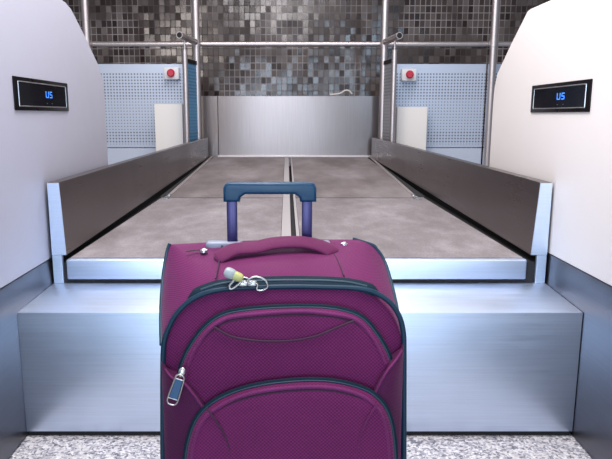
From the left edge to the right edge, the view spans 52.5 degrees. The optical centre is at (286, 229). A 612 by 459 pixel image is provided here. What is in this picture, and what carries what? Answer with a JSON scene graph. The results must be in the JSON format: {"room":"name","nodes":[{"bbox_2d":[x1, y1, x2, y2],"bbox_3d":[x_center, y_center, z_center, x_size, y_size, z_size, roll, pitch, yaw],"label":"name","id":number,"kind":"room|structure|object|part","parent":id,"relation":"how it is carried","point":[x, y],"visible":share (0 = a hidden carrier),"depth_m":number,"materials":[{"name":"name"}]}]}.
{"room":"airport terminal","nodes":[
{"label":"airport terminal","id":0,"kind":"room"},
{"bbox_2d":[8,432,592,458],"bbox_3d":[0.000,0.579,2.649,10.000,0.100,10.000,0,10,0],"label":"floor","id":1,"kind":"structure","parent":0,"point":[32,446],"depth_m":1.89,"materials":[{"name":"stone"}]},
{"bbox_2d":[0,0,107,458],"bbox_3d":[-1.202,0.008,1.540,0.775,1.425,2.825,0,10,0],"label":"panel","id":2,"kind":"object","parent":1,"relation":"on","point":[53,116],"depth_m":2.03,"materials":[{"name":"grey plastic"}]},
{"bbox_2d":[47,137,207,283],"bbox_3d":[-0.827,-0.179,4.356,0.058,0.771,4.369,0,10,-1],"label":"guard","id":3,"kind":"object","parent":1,"relation":"on","point":[83,206],"visible":0.82,"depth_m":2.73,"materials":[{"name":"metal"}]},
{"bbox_3d":[-0.811,0.141,2.201,0.034,0.102,0.014,0,10,0],"label":"foot plate","id":4,"kind":"part","parent":3,"relation":"part of","materials":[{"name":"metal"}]},
{"bbox_2d":[98,64,182,164],"bbox_3d":[-1.510,-0.931,6.393,1.020,1.510,0.148,0,10,0],"label":"perforated panel","id":5,"kind":"object","parent":1,"relation":"on","point":[131,91],"depth_m":6.38,"materials":[{"name":"blue"}]},
{"bbox_3d":[-1.165,-1.578,6.264,0.146,0.120,0.128,0,10,0],"label":"emergency button","id":6,"kind":"part","parent":5,"relation":"part of","materials":[{"name":"plastic"}]},
{"bbox_2d":[154,104,184,150],"bbox_3d":[-1.185,-0.723,6.372,0.280,1.108,0.195,0,10,0],"label":"base cabinet","id":7,"kind":"object","parent":1,"relation":"on","point":[169,118],"visible":0.32,"depth_m":6.22,"materials":[{"name":"white"}]},
{"bbox_2d":[63,156,290,281],"bbox_3d":[-0.398,-0.292,4.388,0.834,0.157,4.464,0,10,0],"label":"conveyor","id":8,"kind":"object","parent":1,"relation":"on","point":[194,210],"visible":0.69,"depth_m":2.93,"materials":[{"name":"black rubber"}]},
{"bbox_3d":[-0.398,-0.253,4.401,0.834,0.074,4.452,0,10,0],"label":"frame","id":9,"kind":"part","parent":8,"relation":"part of","materials":[{"name":"silver metal"}]},
{"bbox_2d":[176,31,197,142],"bbox_3d":[-0.947,-0.991,6.050,0.062,1.751,0.465,2,11,9],"label":"barrier","id":10,"kind":"object","parent":1,"relation":"on","point":[188,65],"visible":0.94,"depth_m":5.96,"materials":[{"name":"metal"}]},
{"bbox_3d":[-0.962,-0.900,5.974,0.052,1.600,0.052,0,10,0],"label":"post","id":11,"kind":"part","parent":10,"relation":"part of","materials":[{"name":"metal"}]},
{"bbox_3d":[-0.947,-1.816,5.897,0.062,0.072,0.465,2,11,9],"label":"handrail","id":12,"kind":"part","parent":10,"relation":"part of","materials":[{"name":"metal"}]},
{"bbox_2d":[159,181,406,458],"bbox_3d":[-0.015,0.339,1.317,0.532,0.856,0.327,0,10,0],"label":"suitcase","id":13,"kind":"object","parent":1,"relation":"on","point":[306,358],"visible":1,"depth_m":1.19,"materials":[{"name":"purple fabric"}]},
{"bbox_3d":[-0.209,0.302,1.166,0.036,0.064,0.004,0,10,0],"label":"zipper pull","id":14,"kind":"part","parent":13,"relation":"part of","materials":[{"name":"silver metal"}]},
{"bbox_3d":[-0.190,0.471,1.245,0.130,0.420,0.066,0,10,0],"label":"corner panel","id":15,"kind":"part","parent":13,"relation":"part of","materials":[{"name":"fabric"}]},
{"bbox_3d":[-0.141,0.036,1.396,0.082,0.022,0.032,0,10,0],"label":"handle","id":16,"kind":"part","parent":13,"relation":"part of","materials":[{"name":"silver metal"}]},
{"bbox_2d":[224,267,249,283],"bbox_3d":[-0.097,0.089,1.196,0.051,0.032,0.022,0,10,0],"label":"keychain","id":17,"kind":"object","parent":13,"relation":"on","point":[230,273],"visible":1,"depth_m":1.19,"materials":[{"name":"beige plastic"}]},
{"bbox_3d":[-0.021,0.043,1.335,0.271,0.048,0.077,0,10,0],"label":"carry handle","id":18,"kind":"part","parent":13,"relation":"part of","materials":[{"name":"fabric"}]},
{"bbox_3d":[0.181,0.452,1.242,0.114,0.460,0.066,0,10,0],"label":"corner panel","id":19,"kind":"part","parent":13,"relation":"part of","materials":[{"name":"fabric"}]},
{"bbox_2d":[201,96,378,165],"bbox_3d":[0.035,-0.815,6.622,1.930,1.197,0.080,0,10,0],"label":"panel","id":20,"kind":"object","parent":1,"relation":"on","point":[248,126],"visible":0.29,"depth_m":6.57,"materials":[{"name":"metal"}]},
{"bbox_2d":[330,89,352,94],"bbox_3d":[0.572,-1.443,6.527,0.238,0.062,0.018,0,10,0],"label":"cable","id":21,"kind":"object","parent":20,"relation":"on","point":[346,89],"visible":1,"depth_m":6.52,"materials":[{"name":"beige plastic"}]},
{"bbox_2d":[289,166,294,235],"bbox_3d":[0.029,-0.244,4.402,0.018,0.058,4.414,0,10,0],"label":"liner","id":22,"kind":"object","parent":1,"relation":"on","point":[290,180],"visible":0.36,"depth_m":3.48,"materials":[{"name":"black"}]},
{"bbox_2d":[81,0,511,165],"bbox_3d":[0.335,-1.756,6.206,4.731,3.200,0.125,0,10,0],"label":"frame","id":23,"kind":"object","parent":1,"relation":"on","point":[493,44],"visible":0.56,"depth_m":6.20,"materials":[{"name":"metal"}]},
{"bbox_3d":[-1.990,-1.752,6.185,0.072,3.200,0.072,0,10,0],"label":"post","id":24,"kind":"part","parent":23,"relation":"part of","materials":[{"name":"metal"}]},
{"bbox_3d":[-0.902,-1.752,6.185,0.072,3.200,0.072,0,10,0],"label":"post","id":25,"kind":"part","parent":23,"relation":"part of","materials":[{"name":"metal"}]},
{"bbox_3d":[0.968,-1.752,6.185,0.072,3.200,0.072,0,10,0],"label":"post","id":26,"kind":"part","parent":23,"relation":"part of","materials":[{"name":"metal"}]},
{"bbox_3d":[2.056,-1.752,6.185,0.072,3.200,0.072,0,10,0],"label":"post","id":27,"kind":"part","parent":23,"relation":"part of","materials":[{"name":"metal"}]},
{"bbox_2d":[17,282,582,434],"bbox_3d":[0.044,0.350,2.483,1.757,0.410,1.144,0,10,0],"label":"plinth","id":28,"kind":"object","parent":1,"relation":"on","point":[484,358],"visible":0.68,"depth_m":1.93,"materials":[{"name":"metal"}]},
{"bbox_2d":[382,32,402,141],"bbox_3d":[1.002,-0.988,6.050,0.062,1.746,0.462,-1,11,-7],"label":"barrier","id":29,"kind":"object","parent":1,"relation":"on","point":[390,66],"visible":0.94,"depth_m":5.96,"materials":[{"name":"metal"}]},
{"bbox_3d":[1.013,-0.900,5.975,0.052,1.600,0.052,0,10,0],"label":"post","id":30,"kind":"part","parent":29,"relation":"part of","materials":[{"name":"metal"}]},
{"bbox_3d":[1.002,-1.814,5.897,0.062,0.067,0.462,-1,11,-7],"label":"handrail","id":31,"kind":"part","parent":29,"relation":"part of","materials":[{"name":"metal"}]},
{"bbox_2d":[395,107,427,149],"bbox_3d":[1.252,-0.710,6.375,0.303,1.080,0.195,0,10,0],"label":"base cabinet","id":32,"kind":"object","parent":1,"relation":"on","point":[410,122],"visible":0.31,"depth_m":6.22,"materials":[{"name":"white"}]},
{"bbox_2d":[291,156,534,281],"bbox_3d":[0.470,-0.292,4.388,0.865,0.157,4.464,0,10,0],"label":"conveyor","id":33,"kind":"object","parent":1,"relation":"on","point":[419,238],"visible":0.69,"depth_m":2.85,"materials":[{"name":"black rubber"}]},
{"bbox_2d":[396,64,485,163],"bbox_3d":[1.545,-0.931,6.393,0.970,1.510,0.148,0,10,0],"label":"perforated panel","id":34,"kind":"object","parent":1,"relation":"on","point":[453,95],"depth_m":6.38,"materials":[{"name":"blue"}]},
{"bbox_3d":[1.232,-1.564,6.266,0.146,0.120,0.128,0,10,0],"label":"emergency button","id":35,"kind":"part","parent":34,"relation":"part of","materials":[{"name":"plastic"}]},
{"bbox_2d":[371,137,552,283],"bbox_3d":[0.898,-0.179,4.356,0.076,0.771,4.368,0,10,0],"label":"guard","id":36,"kind":"object","parent":1,"relation":"on","point":[515,208],"visible":0.83,"depth_m":2.73,"materials":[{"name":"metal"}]},
{"bbox_3d":[0.899,0.141,2.201,0.034,0.102,0.014,0,10,0],"label":"foot plate","id":37,"kind":"part","parent":36,"relation":"part of","materials":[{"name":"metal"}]},
{"bbox_2d":[482,64,501,164],"bbox_3d":[2.525,-0.943,6.456,0.950,1.510,0.020,0,10,0],"label":"screen","id":38,"kind":"object","parent":1,"relation":"on","point":[498,66],"visible":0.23,"depth_m":6.35,"materials":[{"name":"blue"}]},
{"bbox_2d":[489,0,611,458],"bbox_3d":[1.284,0.029,1.503,0.782,1.398,2.745,0,10,0],"label":"panel","id":39,"kind":"object","parent":1,"relation":"on","point":[552,114],"depth_m":1.98,"materials":[{"name":"white plastic"}]},
{"bbox_2d":[62,0,549,163],"bbox_3d":[0.000,-2.457,7.249,10.000,4.200,0.150,0,10,0],"label":"wall","id":40,"kind":"structure","parent":0,"point":[225,71],"depth_m":7.21,"materials":[{"name":"tile"}]}
]}

